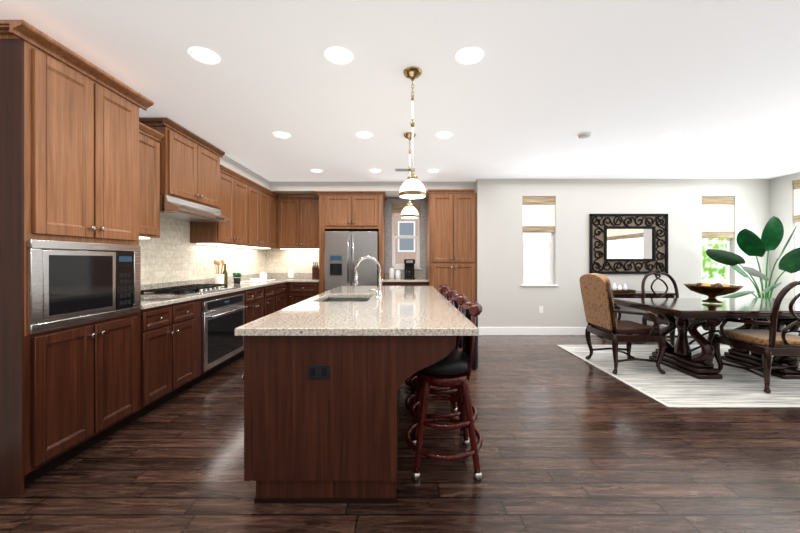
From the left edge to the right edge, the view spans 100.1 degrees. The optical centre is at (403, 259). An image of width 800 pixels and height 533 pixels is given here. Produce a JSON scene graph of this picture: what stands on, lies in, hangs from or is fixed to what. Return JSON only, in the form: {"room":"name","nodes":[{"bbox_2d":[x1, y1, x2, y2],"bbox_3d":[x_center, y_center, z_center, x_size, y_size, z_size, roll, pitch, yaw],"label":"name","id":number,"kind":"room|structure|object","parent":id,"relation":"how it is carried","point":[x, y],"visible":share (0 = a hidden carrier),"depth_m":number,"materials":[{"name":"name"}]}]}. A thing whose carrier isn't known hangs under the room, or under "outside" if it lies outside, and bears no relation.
{"room":"dining room","nodes":[
{"label":"dining room","id":0,"kind":"room"},
{"bbox_2d":[144,124,163,239],"bbox_3d":[-2.474,-0.700,2.883,0.346,0.980,0.604,0,0,0],"label":"upper cabinet","id":1,"kind":"object","parent":0,"relation":"attached to","point":[153,140],"depth_m":3.09,"materials":[{"name":"brown wood"}]},
{"bbox_2d":[144,272,267,291],"bbox_3d":[-2.629,0.295,4.499,0.019,0.100,3.835,0,0,0],"label":"backsplash","id":2,"kind":"structure","parent":0,"relation":"attached to","point":[169,285],"depth_m":3.87,"materials":[{"name":"beige stone"}]},
{"bbox_2d":[268,272,423,275],"bbox_3d":[-1.095,0.295,6.398,3.046,0.100,0.019,0,0,0],"label":"backsplash","id":3,"kind":"structure","parent":0,"relation":"attached to","point":[269,273],"depth_m":6.39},
{"bbox_2d":[220,155,474,197],"bbox_3d":[-0.711,-1.277,5.320,3.877,0.164,2.198,0,0,0],"label":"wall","id":4,"kind":"structure","parent":0,"point":[391,189],"depth_m":5.58,"materials":[{"name":"grey paint"}]},
{"bbox_2d":[144,117,231,223],"bbox_3d":[-2.396,-0.900,3.660,0.502,0.880,0.944,0,0,0],"label":"upper cabinet","id":5,"kind":"object","parent":4,"relation":"attached to","point":[197,189],"depth_m":3.58,"materials":[{"name":"brown wood"}]},
{"bbox_2d":[125,195,230,222],"bbox_3d":[-2.395,-0.537,3.660,0.503,0.161,0.944,0,0,0],"label":"hood","id":6,"kind":"object","parent":5,"relation":"attached to","point":[173,208],"depth_m":3.55,"materials":[{"name":"silver metal"}]},
{"bbox_2d":[188,172,239,243],"bbox_3d":[-2.474,-0.700,4.372,0.346,0.980,0.474,0,0,0],"label":"upper cabinet","id":7,"kind":"object","parent":4,"relation":"attached to","point":[197,233],"depth_m":4.31,"materials":[{"name":"brown wood"}]},
{"bbox_2d":[212,176,251,247],"bbox_3d":[-2.474,-0.700,4.747,0.346,0.980,0.532,0,0,0],"label":"upper cabinet","id":8,"kind":"object","parent":4,"relation":"attached to","point":[245,184],"depth_m":4.87,"materials":[{"name":"brown wood"}]},
{"bbox_2d":[252,181,263,247],"bbox_3d":[-2.474,-0.700,5.143,0.346,0.980,0.532,0,0,0],"label":"upper cabinet","id":9,"kind":"object","parent":4,"relation":"attached to","point":[257,190],"depth_m":5.27,"materials":[{"name":"brown wood"}]},
{"bbox_2d":[264,188,271,247],"bbox_3d":[-2.474,-0.700,5.547,0.346,0.980,0.532,0,0,0],"label":"upper cabinet","id":10,"kind":"object","parent":4,"relation":"attached to","point":[267,193],"depth_m":5.66,"materials":[{"name":"brown wood"}]},
{"bbox_2d":[272,192,275,247],"bbox_3d":[-2.474,-0.700,5.868,0.346,0.980,0.383,0,0,0],"label":"upper cabinet","id":11,"kind":"object","parent":4,"relation":"attached to","point":[273,193],"depth_m":5.93,"materials":[{"name":"brown wood"}]},
{"bbox_2d":[276,193,303,247],"bbox_3d":[-2.074,-0.700,6.210,0.494,0.980,0.415,0,0,0],"label":"upper cabinet","id":12,"kind":"object","parent":4,"relation":"attached to","point":[289,207],"depth_m":6.07,"materials":[{"name":"brown wood"}]},
{"bbox_2d":[304,192,323,247],"bbox_3d":[-1.713,-0.700,6.243,0.483,0.980,0.347,0,0,0],"label":"upper cabinet","id":13,"kind":"object","parent":4,"relation":"attached to","point":[313,203],"depth_m":6.08,"materials":[{"name":"brown wood"}]},
{"bbox_2d":[324,192,355,231],"bbox_3d":[-1.107,-0.863,6.098,0.531,0.645,0.637,0,0,0],"label":"upper cabinet","id":14,"kind":"object","parent":4,"relation":"attached to","point":[339,207],"depth_m":5.79,"materials":[{"name":"brown wood"}]},
{"bbox_2d":[356,192,379,231],"bbox_3d":[-0.704,-0.863,6.098,0.531,0.645,0.637,0,0,0],"label":"upper cabinet","id":15,"kind":"object","parent":4,"relation":"attached to","point":[367,203],"depth_m":5.79,"materials":[{"name":"brown wood"}]},
{"bbox_2d":[0,335,799,532],"bbox_3d":[1.740,1.310,1.910,9.060,0.100,9.300,0,0,0],"label":"floor","id":16,"kind":"structure","parent":0,"point":[571,443],"depth_m":2.00,"materials":[{"name":"brown wood"}]},
{"bbox_2d":[0,324,107,495],"bbox_3d":[-2.333,0.823,2.027,0.626,0.875,0.454,0,0,0],"label":"base cabinet","id":17,"kind":"object","parent":16,"relation":"on","point":[54,389],"depth_m":1.91,"materials":[{"name":"brown wood"}]},
{"bbox_2d":[0,36,143,339],"bbox_3d":[-2.332,-0.385,2.190,0.630,1.590,0.780,0,0,0],"label":"tall cabinet","id":18,"kind":"object","parent":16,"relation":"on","point":[121,220],"depth_m":2.00,"materials":[{"name":"brown wood"}]},
{"bbox_2d":[27,239,140,334],"bbox_3d":[-2.028,0.145,2.190,0.024,0.514,0.756,0,0,0],"label":"microwave","id":19,"kind":"object","parent":18,"relation":"in","point":[72,283],"depth_m":2.09,"materials":[{"name":"silver metal"}]},
{"bbox_2d":[108,316,143,435],"bbox_3d":[-2.333,0.823,2.349,0.626,0.875,0.447,0,0,0],"label":"base cabinet","id":20,"kind":"object","parent":16,"relation":"on","point":[125,337],"depth_m":2.45,"materials":[{"name":"brown wood"}]},
{"bbox_2d":[144,300,179,414],"bbox_3d":[-2.333,0.823,2.782,0.626,0.875,0.419,0,0,0],"label":"base cabinet","id":21,"kind":"object","parent":16,"relation":"on","point":[162,322],"depth_m":2.80,"materials":[{"name":"brown wood"}]},
{"bbox_2d":[144,276,299,307],"bbox_3d":[-2.328,0.383,4.499,0.637,0.075,3.835,0,0,0],"label":"countertop","id":22,"kind":"structure","parent":21,"relation":"on","point":[151,299],"depth_m":3.50,"materials":[{"name":"beige stone"}]},
{"bbox_2d":[135,283,235,295],"bbox_3d":[-2.320,0.318,3.660,0.490,0.052,0.920,0,0,0],"label":"cooktop","id":23,"kind":"object","parent":22,"relation":"in","point":[193,289],"depth_m":3.45,"materials":[{"name":"silver metal"}]},
{"bbox_2d":[214,259,224,283],"bbox_3d":[-2.475,0.168,4.500,0.134,0.353,0.118,0,0,0],"label":"utensil crock","id":24,"kind":"object","parent":22,"relation":"on","point":[218,278],"visible":0.81,"depth_m":4.46,"materials":[{"name":"white ceramic"}]},
{"bbox_2d":[222,264,227,283],"bbox_3d":[-2.500,0.199,4.680,0.064,0.290,0.062,0,0,0],"label":"oil bottle","id":25,"kind":"object","parent":22,"relation":"on","point":[225,273],"visible":0.69,"depth_m":4.67,"materials":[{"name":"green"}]},
{"bbox_2d":[232,272,241,283],"bbox_3d":[-2.449,0.264,4.920,0.125,0.161,0.126,0,0,0],"label":"herb pot","id":26,"kind":"object","parent":22,"relation":"on","point":[237,280],"visible":1,"depth_m":4.88,"materials":[{"name":"black plastic"}]},
{"bbox_2d":[241,272,275,281],"bbox_3d":[-2.365,0.269,5.450,0.330,0.150,0.600,0,0,0],"label":"serving tray","id":27,"kind":"object","parent":22,"relation":"on","point":[263,277],"visible":0.98,"depth_m":5.43,"materials":[{"name":"white ceramic"}]},
{"bbox_2d":[287,269,293,278],"bbox_3d":[-2.100,0.259,6.220,0.120,0.170,0.120,0,0,0],"label":"canister","id":28,"kind":"object","parent":22,"relation":"on","point":[290,274],"visible":1,"depth_m":6.18,"materials":[{"name":"white ceramic"}]},
{"bbox_2d":[180,296,203,392],"bbox_3d":[-2.333,0.823,3.119,0.626,0.875,0.511,0,0,0],"label":"base cabinet","id":29,"kind":"object","parent":16,"relation":"on","point":[191,311],"depth_m":3.20,"materials":[{"name":"brown wood"}]},
{"bbox_2d":[244,288,259,323],"bbox_3d":[-2.333,0.823,4.432,0.626,0.875,0.394,0,0,0],"label":"base cabinet","id":30,"kind":"object","parent":16,"relation":"on","point":[251,295],"depth_m":4.46,"materials":[{"name":"brown wood"}]},
{"bbox_2d":[197,293,247,371],"bbox_3d":[-2.019,0.777,3.805,0.132,0.705,0.850,0,0,0],"label":"oven","id":31,"kind":"object","parent":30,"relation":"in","point":[220,316],"depth_m":3.66,"materials":[{"name":"silver metal"}]},
{"bbox_2d":[260,284,267,317],"bbox_3d":[-2.333,0.823,4.683,0.626,0.875,0.364,0,0,0],"label":"base cabinet","id":32,"kind":"object","parent":16,"relation":"on","point":[263,291],"depth_m":4.86,"materials":[{"name":"brown wood"}]},
{"bbox_2d":[268,284,275,314],"bbox_3d":[-2.333,0.823,5.075,0.626,0.875,0.420,0,0,0],"label":"base cabinet","id":33,"kind":"object","parent":16,"relation":"on","point":[271,287],"depth_m":5.13,"materials":[{"name":"brown wood"}]},
{"bbox_2d":[276,280,287,310],"bbox_3d":[-2.333,0.823,5.530,0.626,0.875,0.490,0,0,0],"label":"base cabinet","id":34,"kind":"object","parent":16,"relation":"on","point":[281,289],"depth_m":5.55,"materials":[{"name":"brown wood"}]},
{"bbox_2d":[288,280,323,306],"bbox_3d":[-1.756,0.823,6.067,0.569,0.875,0.700,0,0,0],"label":"base cabinet","id":35,"kind":"object","parent":16,"relation":"on","point":[298,290],"depth_m":5.79,"materials":[{"name":"brown wood"}]},
{"bbox_2d":[300,276,323,279],"bbox_3d":[-1.740,0.364,6.093,0.536,0.039,0.647,0,0,0],"label":"countertop","id":36,"kind":"structure","parent":35,"relation":"on","point":[301,277],"depth_m":5.93,"materials":[{"name":"beige stone"}]},
{"bbox_2d":[312,262,318,278],"bbox_3d":[-1.630,0.191,6.195,0.100,0.307,0.130,0,0,0],"label":"knife block","id":37,"kind":"object","parent":36,"relation":"on","point":[315,271],"visible":1,"depth_m":6.13,"materials":[{"name":"brown wood"}]},
{"bbox_2d":[242,336,455,502],"bbox_3d":[-0.300,0.823,3.086,1.140,0.875,2.728,0,0,0],"label":"kitchen island","id":38,"kind":"object","parent":16,"relation":"on","point":[326,374],"depth_m":1.73,"materials":[{"name":"brown wood"}]},
{"bbox_2d":[235,284,478,335],"bbox_3d":[-0.240,0.365,3.090,1.240,0.039,2.780,0,0,0],"label":"island countertop","id":39,"kind":"structure","parent":38,"relation":"on","point":[401,310],"depth_m":2.01,"materials":[{"name":"beige stone"}]},
{"bbox_2d":[327,296,366,299],"bbox_3d":[-0.540,0.486,3.100,0.484,0.228,0.664,0,0,0],"label":"sink","id":40,"kind":"object","parent":39,"relation":"in","point":[328,297],"depth_m":3.42,"materials":[{"name":"silver metal"}]},
{"bbox_2d":[355,256,382,295],"bbox_3d":[-0.342,0.153,3.232,0.285,0.385,0.096,0,0,0],"label":"faucet","id":41,"kind":"object","parent":39,"relation":"on","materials":[{"name":"silver metal"}]},
{"bbox_2d":[367,288,378,299],"bbox_3d":[-0.263,0.300,2.950,0.088,0.091,0.032,0,0,0],"label":"faucet","id":42,"kind":"object","parent":39,"relation":"on","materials":[{"name":"silver metal"}]},
{"bbox_2d":[324,232,379,291],"bbox_3d":[-0.905,0.394,6.054,0.902,1.732,0.672,0,0,0],"label":"refrigerator","id":43,"kind":"object","parent":16,"relation":"on","point":[342,250],"depth_m":5.72,"materials":[{"name":"silver metal"}]},
{"bbox_2d":[381,280,411,285],"bbox_3d":[-0.138,0.823,6.098,0.463,0.875,0.637,0,0,0],"label":"base cabinet","id":44,"kind":"object","parent":16,"relation":"on","point":[385,282],"depth_m":5.78,"materials":[{"name":"brown"}]},
{"bbox_2d":[384,276,423,279],"bbox_3d":[0.029,0.364,6.093,0.796,0.039,0.647,0,0,0],"label":"countertop","id":45,"kind":"structure","parent":44,"relation":"on","point":[385,277],"depth_m":6.25,"materials":[{"name":"beige stone"}]},
{"bbox_2d":[389,267,393,278],"bbox_3d":[-0.230,0.233,6.220,0.100,0.222,0.097,0,0,0],"label":"jar","id":46,"kind":"object","parent":45,"relation":"on","point":[391,272],"visible":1,"depth_m":6.18,"materials":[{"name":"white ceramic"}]},
{"bbox_2d":[395,269,400,278],"bbox_3d":[-0.110,0.253,6.220,0.100,0.182,0.097,0,0,0],"label":"jar","id":47,"kind":"object","parent":45,"relation":"on","point":[398,274],"visible":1,"depth_m":6.18,"materials":[{"name":"white ceramic"}]},
{"bbox_2d":[404,259,414,278],"bbox_3d":[0.100,0.164,6.197,0.200,0.360,0.265,0,0,0],"label":"coffee maker","id":48,"kind":"object","parent":45,"relation":"on","point":[409,268],"visible":1,"depth_m":6.09,"materials":[{"name":"black plastic"}]},
{"bbox_2d":[412,280,427,285],"bbox_3d":[0.197,0.823,6.098,0.464,0.875,0.637,0,0,0],"label":"base cabinet","id":49,"kind":"object","parent":16,"relation":"on","point":[414,282],"depth_m":5.78,"materials":[{"name":"brown wood"}]},
{"bbox_2d":[410,284,449,377],"bbox_3d":[0.247,0.764,3.600,0.484,0.999,0.484,0,0,-1],"label":"stool","id":50,"kind":"object","parent":16,"relation":"on","point":[443,287],"visible":0.12,"depth_m":3.49,"materials":[{"name":"red wood"}]},
{"bbox_2d":[405,288,456,405],"bbox_3d":[0.247,0.764,3.090,0.484,0.999,0.484,0,0,1],"label":"stool","id":51,"kind":"object","parent":16,"relation":"on","point":[449,292],"visible":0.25,"depth_m":2.96,"materials":[{"name":"red wood"}]},
{"bbox_2d":[405,293,466,435],"bbox_3d":[0.247,0.764,2.600,0.484,0.999,0.484,0,0,-1],"label":"stool","id":52,"kind":"object","parent":16,"relation":"on","point":[458,299],"visible":0.29,"depth_m":2.48,"materials":[{"name":"red wood"}]},
{"bbox_2d":[424,189,455,292],"bbox_3d":[0.628,0.038,6.021,0.398,2.445,0.792,0,0,0],"label":"tall cabinet","id":53,"kind":"object","parent":16,"relation":"on","point":[440,204],"depth_m":5.63,"materials":[{"name":"brown wood"}]},
{"bbox_2d":[405,301,482,480],"bbox_3d":[0.247,0.764,2.110,0.484,0.999,0.484,0,0,0],"label":"stool","id":54,"kind":"object","parent":16,"relation":"on","point":[454,367],"visible":0.81,"depth_m":1.97,"materials":[{"name":"red wood"}]},
{"bbox_2d":[456,189,476,301],"bbox_3d":[1.026,0.038,6.021,0.398,2.445,0.792,0,0,0],"label":"tall cabinet","id":55,"kind":"object","parent":16,"relation":"on","point":[466,199],"depth_m":5.63,"materials":[{"name":"brown wood"}]},
{"bbox_2d":[612,291,674,329],"bbox_3d":[3.750,0.887,5.381,1.000,0.745,0.407,0,0,0],"label":"console","id":56,"kind":"object","parent":16,"relation":"on","point":[648,294],"visible":0.25,"depth_m":5.21,"materials":[{"name":"brown wood"}]},
{"bbox_2d":[612,283,635,292],"bbox_3d":[3.470,0.443,5.360,0.340,0.142,0.200,0,0,0],"label":"tray","id":57,"kind":"object","parent":56,"relation":"on","point":[616,289],"visible":0.98,"depth_m":5.33,"materials":[{"name":"brown metal"}]},
{"bbox_2d":[557,345,799,407],"bbox_3d":[4.100,1.254,3.890,3.700,0.012,2.080,0,0,0],"label":"rug","id":58,"kind":"object","parent":16,"relation":"on","point":[733,387],"visible":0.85,"depth_m":3.38,"materials":[{"name":"white fabric"}]},
{"bbox_2d":[579,273,666,373],"bbox_3d":[2.520,0.700,3.930,0.682,1.093,0.631,0,0,0],"label":"dining chair","id":59,"kind":"object","parent":58,"relation":"on","point":[600,310],"visible":1,"depth_m":3.73,"materials":[{"name":"brown fabric"}]},
{"bbox_2d":[641,270,715,346],"bbox_3d":[3.880,0.698,4.813,0.631,1.097,0.678,0,0,0],"label":"dining chair","id":60,"kind":"object","parent":58,"relation":"on","point":[672,336],"visible":0.48,"depth_m":5.05,"materials":[{"name":"brown wood"}]},
{"bbox_2d":[613,298,799,378],"bbox_3d":[4.015,0.874,3.850,2.570,0.747,1.100,0,0,0],"label":"dining table","id":61,"kind":"object","parent":58,"relation":"on","point":[679,356],"visible":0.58,"depth_m":3.68,"materials":[{"name":"brown wood"}]},
{"bbox_2d":[684,283,743,302],"bbox_3d":[3.550,0.376,3.860,0.513,0.220,0.505,0,0,0],"label":"centerpiece","id":62,"kind":"object","parent":61,"relation":"on","point":[711,291],"visible":1,"depth_m":3.77,"materials":[{"name":"brown metal"}]},
{"bbox_2d":[711,280,799,393],"bbox_3d":[3.670,0.698,3.352,0.631,1.097,0.678,0,0,0],"label":"dining chair","id":63,"kind":"object","parent":58,"relation":"on","point":[771,341],"visible":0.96,"depth_m":3.20,"materials":[{"name":"brown wood"}]},
{"bbox_2d":[706,216,799,331],"bbox_3d":[5.185,0.312,4.978,1.271,1.897,0.885,0,0,0],"label":"potted plant","id":64,"kind":"object","parent":16,"relation":"on","point":[750,243],"visible":0.69,"depth_m":4.95,"materials":[{"name":"green plant"}]},
{"bbox_2d":[0,0,799,181],"bbox_3d":[1.740,-1.410,1.910,9.060,0.100,9.300,0,0,0],"label":"ceiling","id":65,"kind":"structure","parent":0,"point":[536,89],"depth_m":2.55,"materials":[{"name":"white paint"}]},
{"bbox_2d":[188,47,219,64],"bbox_3d":[-1.330,-1.355,2.230,0.180,0.010,0.180,0,0,-15],"label":"recessed light","id":66,"kind":"object","parent":65,"relation":"in","point":[202,55],"depth_m":2.22,"materials":[{"name":"white"}]},
{"bbox_2d":[272,132,290,138],"bbox_3d":[-1.330,-1.355,3.640,0.180,0.010,0.180,0,0,-15],"label":"recessed light","id":67,"kind":"object","parent":65,"relation":"in","point":[283,135],"depth_m":3.63,"materials":[{"name":"white"}]},
{"bbox_2d":[310,169,322,172],"bbox_3d":[-1.330,-1.355,5.090,0.180,0.010,0.180,0,0,-15],"label":"recessed light","id":68,"kind":"object","parent":65,"relation":"in","point":[312,170],"depth_m":5.06,"materials":[{"name":"white"}]},
{"bbox_2d":[324,47,352,64],"bbox_3d":[-0.435,-1.355,2.230,0.180,0.010,0.180,0,0,-15],"label":"recessed light","id":69,"kind":"object","parent":65,"relation":"in","point":[343,56],"depth_m":2.22,"materials":[{"name":"white"}]},
{"bbox_2d":[355,132,371,138],"bbox_3d":[-0.435,-1.355,3.640,0.180,0.010,0.180,0,0,-15],"label":"recessed light","id":70,"kind":"object","parent":65,"relation":"in","point":[364,135],"depth_m":3.63,"materials":[{"name":"white"}]},
{"bbox_2d":[369,169,380,172],"bbox_3d":[-0.440,-1.355,5.090,0.180,0.010,0.180,0,0,-15],"label":"recessed light","id":71,"kind":"object","parent":65,"relation":"in","point":[371,170],"depth_m":5.06,"materials":[{"name":"white"}]},
{"bbox_2d":[395,168,414,170],"bbox_3d":[0.015,-1.353,5.030,0.310,0.013,0.140,0,0,0],"label":"ceiling vent","id":72,"kind":"object","parent":65,"relation":"in","point":[401,169],"visible":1,"depth_m":4.99,"materials":[{"name":"white"}]},
{"bbox_2d":[401,132,418,218],"bbox_3d":[0.062,-0.908,3.630,0.194,0.904,0.194,0,0,0],"label":"pendant light","id":73,"kind":"object","parent":65,"relation":"hanging from","point":[409,211],"visible":0.96,"depth_m":3.59,"materials":[{"name":"white glass"}]},
{"bbox_2d":[399,66,425,198],"bbox_3d":[0.062,-0.908,2.420,0.194,0.904,0.194,0,0,0],"label":"pendant light","id":74,"kind":"object","parent":65,"relation":"hanging from","point":[412,187],"visible":1,"depth_m":2.38,"materials":[{"name":"white glass"}]},
{"bbox_2d":[427,169,438,172],"bbox_3d":[0.445,-1.355,5.090,0.180,0.010,0.180,0,0,-15],"label":"recessed light","id":75,"kind":"object","parent":65,"relation":"in","point":[430,170],"depth_m":5.06,"materials":[{"name":"white"}]},
{"bbox_2d":[436,132,452,138],"bbox_3d":[0.435,-1.355,3.640,0.180,0.010,0.180,0,0,-15],"label":"recessed light","id":76,"kind":"object","parent":65,"relation":"in","point":[442,135],"depth_m":3.63,"materials":[{"name":"white"}]},
{"bbox_2d":[455,47,483,64],"bbox_3d":[0.435,-1.355,2.230,0.180,0.010,0.180,0,0,-15],"label":"recessed light","id":77,"kind":"object","parent":65,"relation":"in","point":[469,55],"depth_m":2.22,"materials":[{"name":"white"}]},
{"bbox_2d":[578,132,590,138],"bbox_3d":[1.950,-1.343,3.620,0.132,0.032,0.132,0,0,0],"label":"smoke detector","id":78,"kind":"object","parent":65,"relation":"attached to","point":[583,135],"visible":1,"depth_m":3.58,"materials":[{"name":"white plastic"}]},
{"bbox_2d":[476,179,769,326],"bbox_3d":[3.680,-0.050,5.680,4.900,2.620,0.140,0,0,0],"label":"wall","id":79,"kind":"structure","parent":0,"point":[505,298],"depth_m":5.61,"materials":[{"name":"grey paint"}]},
{"bbox_2d":[204,259,542,312],"bbox_3d":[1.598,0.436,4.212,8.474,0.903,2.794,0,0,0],"label":"outlet plates","id":80,"kind":"object","parent":79,"relation":"attached to","point":[540,307],"visible":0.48,"depth_m":5.57,"materials":[{"name":"white plastic"}]},
{"bbox_2d":[521,197,557,285],"bbox_3d":[2.263,-0.330,5.675,0.655,1.580,0.190,0,0,0],"label":"dining window","id":81,"kind":"structure","parent":79,"relation":"in","point":[538,235],"depth_m":5.67,"materials":[{"name":"white"}]},
{"bbox_2d":[478,327,736,334],"bbox_3d":[3.662,1.192,5.603,4.897,0.135,0.024,0,0,0],"label":"baseboard","id":82,"kind":"structure","parent":79,"relation":"attached to","point":[532,330],"depth_m":5.59,"materials":[{"name":"white"}]},
{"bbox_2d":[589,214,667,273],"bbox_3d":[3.750,-0.270,5.590,1.300,1.000,0.035,0,0,0],"label":"mirror","id":83,"kind":"object","parent":79,"relation":"attached to","point":[628,243],"visible":1,"depth_m":5.59,"materials":[{"name":"brown"}]},
{"bbox_2d":[702,197,737,285],"bbox_3d":[5.265,-0.330,5.675,0.660,1.580,0.190,0,0,0],"label":"dining window","id":84,"kind":"structure","parent":79,"relation":"in","point":[717,223],"depth_m":5.63,"materials":[{"name":"white"}]},
{"bbox_2d":[770,172,799,330],"bbox_3d":[6.200,-0.050,1.575,0.140,2.620,8.350,0,0,0],"label":"wall","id":85,"kind":"structure","parent":0,"point":[782,198],"depth_m":5.41,"materials":[{"name":"grey paint"}]},
{"bbox_2d":[794,180,799,297],"bbox_3d":[6.215,-0.120,4.345,0.150,2.360,1.990,0,0,0],"label":"window","id":86,"kind":"structure","parent":85,"relation":"in","point":[796,201],"depth_m":5.24,"materials":[{"name":"white"}]},
{"bbox_3d":[-0.640,-0.050,6.490,4.020,2.620,0.140,0,0,0],"label":"wall","id":87,"kind":"structure","parent":0,"visible":0},
{"bbox_2d":[392,204,421,268],"bbox_3d":[0.035,-0.465,6.485,0.640,1.330,0.190,0,0,0],"label":"kitchen window","id":88,"kind":"structure","parent":87,"relation":"in","point":[405,238],"depth_m":6.57,"materials":[{"name":"white"}]}
]}

